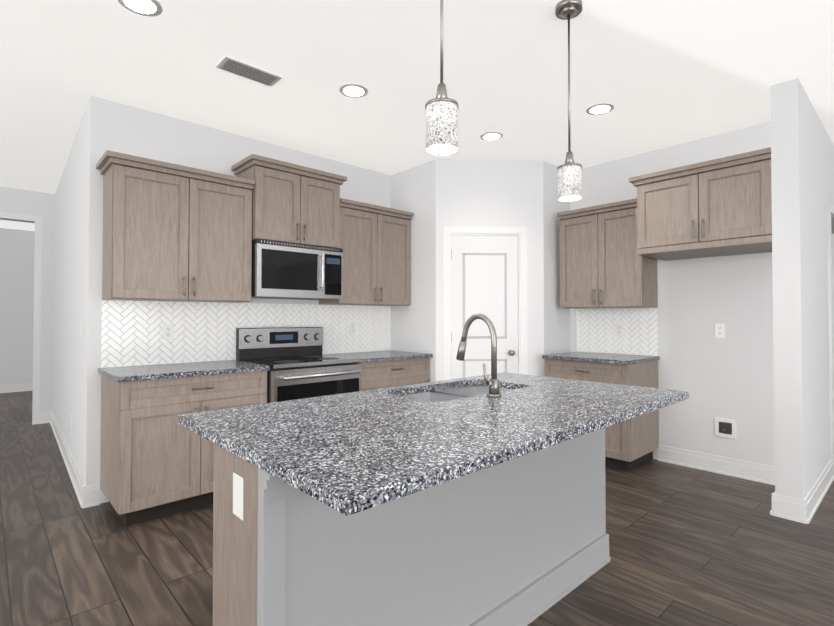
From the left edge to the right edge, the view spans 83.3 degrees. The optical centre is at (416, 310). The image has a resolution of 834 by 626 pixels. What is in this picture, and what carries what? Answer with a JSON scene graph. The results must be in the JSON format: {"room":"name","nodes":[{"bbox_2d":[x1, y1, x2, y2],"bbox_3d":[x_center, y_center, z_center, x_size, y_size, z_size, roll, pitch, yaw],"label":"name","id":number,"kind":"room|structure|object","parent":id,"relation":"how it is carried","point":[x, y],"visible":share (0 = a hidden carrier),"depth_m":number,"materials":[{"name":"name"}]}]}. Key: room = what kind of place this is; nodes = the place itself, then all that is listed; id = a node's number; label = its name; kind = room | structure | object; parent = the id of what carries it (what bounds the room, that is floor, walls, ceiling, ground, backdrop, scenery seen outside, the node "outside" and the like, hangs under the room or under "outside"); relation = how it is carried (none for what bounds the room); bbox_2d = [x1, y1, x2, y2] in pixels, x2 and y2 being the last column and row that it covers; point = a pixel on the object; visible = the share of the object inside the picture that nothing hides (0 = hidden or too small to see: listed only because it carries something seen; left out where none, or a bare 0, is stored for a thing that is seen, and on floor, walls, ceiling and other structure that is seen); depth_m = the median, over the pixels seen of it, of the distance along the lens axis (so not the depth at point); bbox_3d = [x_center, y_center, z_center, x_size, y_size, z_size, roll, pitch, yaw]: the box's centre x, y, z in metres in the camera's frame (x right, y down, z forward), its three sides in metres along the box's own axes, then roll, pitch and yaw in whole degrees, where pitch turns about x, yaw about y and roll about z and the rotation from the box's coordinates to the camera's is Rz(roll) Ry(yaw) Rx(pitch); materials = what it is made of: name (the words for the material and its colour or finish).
{"room":"kitchen","nodes":[
{"label":"kitchen","id":0,"kind":"room"},
{"bbox_2d":[0,391,833,625],"bbox_3d":[-0.653,1.319,2.777,15.000,0.050,17.000,1,-1,-43],"label":"floor","id":1,"kind":"structure","parent":0,"point":[688,546],"depth_m":2.46,"materials":[{"name":"brown wood"}]},
{"bbox_2d":[98,360,269,526],"bbox_3d":[-1.592,0.847,3.227,0.924,0.910,0.636,1,-1,-43],"label":"base cabinet","id":2,"kind":"object","parent":1,"relation":"on","point":[156,460],"visible":0.79,"depth_m":2.92,"materials":[{"name":"brown wood"}]},
{"bbox_2d":[98,360,269,382],"bbox_3d":[-1.592,0.408,3.233,0.922,0.033,0.633,1,-1,-43],"label":"countertop","id":3,"kind":"structure","parent":2,"relation":"on","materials":[{"name":"stone"}]},
{"bbox_2d":[236,327,361,402],"bbox_3d":[-0.929,0.728,3.759,0.760,1.165,0.729,1,-1,-43],"label":"range","id":4,"kind":"object","parent":1,"relation":"on","point":[298,362],"visible":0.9,"depth_m":3.72,"materials":[{"name":"silver metal"}]},
{"bbox_2d":[324,350,432,390],"bbox_3d":[-0.376,0.864,4.348,0.844,0.910,0.634,1,-1,-43],"label":"base cabinet","id":5,"kind":"object","parent":1,"relation":"on","point":[385,369],"visible":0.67,"depth_m":4.17,"materials":[{"name":"brown wood"}]},
{"bbox_2d":[324,350,432,362],"bbox_3d":[-0.376,0.426,4.355,0.844,0.033,0.633,1,-1,-43],"label":"countertop","id":6,"kind":"structure","parent":5,"relation":"on","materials":[{"name":"stone"}]},
{"bbox_2d":[178,382,610,625],"bbox_3d":[0.094,0.844,2.017,1.867,0.881,0.689,1,-1,-43],"label":"kitchen island","id":7,"kind":"object","parent":1,"relation":"on","point":[480,500],"depth_m":1.55,"materials":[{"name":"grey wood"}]},
{"bbox_2d":[178,372,688,517],"bbox_3d":[0.206,0.388,1.898,1.880,0.036,1.040,1,-1,-43],"label":"island countertop","id":8,"kind":"structure","parent":7,"relation":"on","point":[351,454],"depth_m":1.44,"materials":[{"name":"grey stone"}]},
{"bbox_2d":[403,385,512,401],"bbox_3d":[0.206,0.515,2.242,0.740,0.210,0.430,1,-1,-43],"label":"sink","id":9,"kind":"object","parent":8,"relation":"in","point":[448,392],"depth_m":2.42,"materials":[{"name":"silver metal"}]},
{"bbox_2d":[456,314,501,397],"bbox_3d":[0.256,0.194,2.084,0.099,0.358,0.246,1,-1,-43],"label":"faucet","id":10,"kind":"object","parent":8,"relation":"on","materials":[{"name":"silver metal"}]},
{"bbox_2d":[542,352,659,471],"bbox_3d":[1.633,0.862,4.186,0.634,0.910,0.782,1,-1,-43],"label":"base cabinet","id":11,"kind":"object","parent":1,"relation":"on","point":[631,443],"visible":0.6,"depth_m":3.90,"materials":[{"name":"brown wood"}]},
{"bbox_2d":[542,352,659,364],"bbox_3d":[1.634,0.423,4.194,0.633,0.033,0.782,1,-1,-43],"label":"countertop","id":12,"kind":"structure","parent":11,"relation":"on","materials":[{"name":"stone"}]},
{"bbox_2d":[0,78,833,502],"bbox_3d":[-0.653,-0.075,2.799,15.000,2.740,17.000,1,-1,-43],"label":"wall","id":13,"kind":"structure","parent":0,"point":[760,372],"depth_m":3.84,"materials":[{"name":"white paint"}]},
{"bbox_2d":[0,212,41,424],"bbox_3d":[-4.812,0.110,5.206,0.996,2.445,0.018,1,-1,-43],"label":"door frame","id":14,"kind":"structure","parent":13,"relation":"attached to","point":[37,219],"depth_m":5.51,"materials":[{"name":"white wood"}]},
{"bbox_2d":[96,150,254,302],"bbox_3d":[-1.690,-0.523,3.338,0.946,0.912,0.372,1,-1,-43],"label":"upper cabinet","id":15,"kind":"object","parent":13,"relation":"attached to","point":[175,232],"visible":0.98,"depth_m":3.19,"materials":[{"name":"brown wood"}]},
{"bbox_2d":[101,300,390,367],"bbox_3d":[-1.204,0.174,4.021,2.523,0.458,0.007,1,-1,-43],"label":"backsplash","id":16,"kind":"structure","parent":13,"relation":"attached to","point":[131,333],"depth_m":3.64,"materials":[{"name":"white tile"}]},
{"bbox_2d":[163,324,172,339],"bbox_3d":[-1.824,0.160,3.438,0.072,0.116,0.008,1,-1,-43],"label":"electrical outlet","id":17,"kind":"object","parent":16,"relation":"attached to","point":[167,331],"visible":1,"depth_m":3.44,"materials":[{"name":"white plastic"}]},
{"bbox_2d":[349,322,355,333],"bbox_3d":[-0.623,0.177,4.547,0.072,0.116,0.008,1,-1,-43],"label":"electrical outlet","id":18,"kind":"object","parent":16,"relation":"attached to","point":[352,328],"visible":1,"depth_m":4.54,"materials":[{"name":"white plastic"}]},
{"bbox_2d":[231,154,346,247],"bbox_3d":[-1.050,-0.844,3.912,0.846,0.622,0.400,1,-1,-43],"label":"upper cabinet","id":19,"kind":"object","parent":13,"relation":"attached to","point":[294,203],"visible":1,"depth_m":3.75,"materials":[{"name":"brown wood"}]},
{"bbox_2d":[251,239,342,299],"bbox_3d":[-1.029,-0.313,3.883,0.760,0.430,0.436,1,-1,-43],"label":"microwave","id":20,"kind":"object","parent":19,"relation":"attached to","point":[285,270],"visible":1,"depth_m":3.72,"materials":[{"name":"silver metal"}]},
{"bbox_2d":[319,198,413,305],"bbox_3d":[-0.467,-0.505,4.467,0.846,0.912,0.372,1,-1,-43],"label":"upper cabinet","id":21,"kind":"object","parent":13,"relation":"attached to","point":[375,243],"visible":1,"depth_m":4.34,"materials":[{"name":"brown wood"}]},
{"bbox_2d":[0,383,833,523],"bbox_3d":[-0.302,1.226,2.694,9.400,0.135,16.401,1,-1,-43],"label":"baseboard","id":22,"kind":"structure","parent":13,"relation":"attached to","point":[795,509],"depth_m":3.60,"materials":[{"name":"white wood"}]},
{"bbox_2d":[451,235,517,378],"bbox_3d":[0.645,0.302,4.429,0.503,2.013,0.464,1,-1,-43],"label":"pantry door","id":23,"kind":"structure","parent":13,"relation":"in","point":[484,275],"depth_m":4.42,"materials":[{"name":"white wood"}]},
{"bbox_2d":[443,226,527,379],"bbox_3d":[0.621,0.268,4.436,0.638,2.105,0.540,1,-1,-43],"label":"door frame","id":24,"kind":"structure","parent":13,"relation":"attached to","point":[519,232],"depth_m":4.40,"materials":[{"name":"white wood"}]},
{"bbox_2d":[557,198,657,308],"bbox_3d":[1.727,-0.475,4.302,0.372,0.907,0.770,1,-1,-43],"label":"upper cabinet","id":25,"kind":"object","parent":13,"relation":"attached to","point":[603,264],"visible":0.98,"depth_m":4.16,"materials":[{"name":"brown wood"}]},
{"bbox_2d":[576,307,657,355],"bbox_3d":[1.860,0.195,4.414,0.007,0.428,0.770,1,-1,-43],"label":"backsplash","id":26,"kind":"structure","parent":13,"relation":"attached to","point":[595,330],"depth_m":4.39,"materials":[{"name":"white tile"}]},
{"bbox_2d":[615,324,622,335],"bbox_3d":[1.885,0.185,4.376,0.008,0.116,0.072,1,-1,-43],"label":"electrical outlet","id":27,"kind":"object","parent":26,"relation":"attached to","point":[618,329],"visible":1,"depth_m":4.37,"materials":[{"name":"white plastic"}]},
{"bbox_2d":[629,147,771,260],"bbox_3d":[2.216,-0.742,3.578,0.642,0.607,0.916,1,-1,-43],"label":"upper cabinet","id":28,"kind":"object","parent":13,"relation":"attached to","point":[717,207],"visible":0.9,"depth_m":3.35,"materials":[{"name":"brown wood"}]},
{"bbox_2d":[715,324,724,337],"bbox_3d":[2.442,0.168,3.783,0.008,0.116,0.072,1,-1,-43],"label":"outlet","id":29,"kind":"object","parent":13,"relation":"attached to","point":[719,330],"visible":1,"depth_m":3.78,"materials":[{"name":"white plastic"}]},
{"bbox_2d":[715,417,736,438],"bbox_3d":[2.454,0.942,3.740,0.032,0.150,0.150,1,-1,-43],"label":"outlet box","id":30,"kind":"object","parent":13,"relation":"attached to","point":[724,427],"visible":1,"depth_m":3.74,"materials":[{"name":"white plastic"}]},
{"bbox_2d":[827,202,833,474],"bbox_3d":[3.777,0.234,4.177,1.415,2.165,0.018,1,-1,-43],"label":"door frame","id":31,"kind":"structure","parent":13,"relation":"attached to","point":[830,208],"depth_m":3.70,"materials":[{"name":"white wood"}]},
{"bbox_2d":[0,0,833,230],"bbox_3d":[-0.653,-1.495,2.822,15.000,0.100,17.000,1,-1,-43],"label":"ceiling","id":32,"kind":"structure","parent":0,"point":[658,74],"depth_m":2.84,"materials":[{"name":"white paint"}]},
{"bbox_2d":[118,0,162,16],"bbox_3d":[-1.314,-1.451,2.225,0.190,0.004,0.190,1,-1,-43],"label":"recessed light","id":33,"kind":"object","parent":32,"relation":"in","point":[147,7],"visible":1,"depth_m":2.24,"materials":[{"name":"white"}]},
{"bbox_2d":[216,56,281,86],"bbox_3d":[-1.013,-1.439,2.842,0.350,0.008,0.156,1,-1,-43],"label":"ceiling vent","id":34,"kind":"object","parent":32,"relation":"in","point":[239,68],"visible":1,"depth_m":2.83,"materials":[{"name":"grey metal"}]},
{"bbox_2d":[339,84,367,97],"bbox_3d":[-0.416,-1.437,3.080,0.190,0.004,0.190,1,-1,-43],"label":"recessed light","id":35,"kind":"object","parent":32,"relation":"in","point":[353,90],"visible":1,"depth_m":3.07,"materials":[{"name":"white"}]},
{"bbox_2d":[425,0,458,154],"bbox_3d":[0.084,-1.001,1.589,0.124,0.923,0.124,1,-1,-43],"label":"pendant light","id":36,"kind":"object","parent":32,"relation":"hanging from","point":[441,108],"visible":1,"depth_m":1.54,"materials":[{"name":"white glass"}]},
{"bbox_2d":[480,132,502,140],"bbox_3d":[0.613,-1.425,3.853,0.190,0.004,0.190,1,-1,-43],"label":"recessed light","id":37,"kind":"object","parent":32,"relation":"in","point":[490,136],"visible":1,"depth_m":3.85,"materials":[{"name":"white"}]},
{"bbox_2d":[555,0,581,200],"bbox_3d":[0.725,-0.991,2.235,0.124,0.923,0.124,1,-1,-43],"label":"pendant light","id":38,"kind":"object","parent":32,"relation":"hanging from","point":[569,179],"visible":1,"depth_m":2.21,"materials":[{"name":"white glass"}]},
{"bbox_2d":[586,103,613,114],"bbox_3d":[1.307,-1.433,3.351,0.190,0.004,0.190,1,-1,-43],"label":"recessed light","id":39,"kind":"object","parent":32,"relation":"in","point":[600,109],"visible":1,"depth_m":3.35,"materials":[{"name":"white"}]}
]}

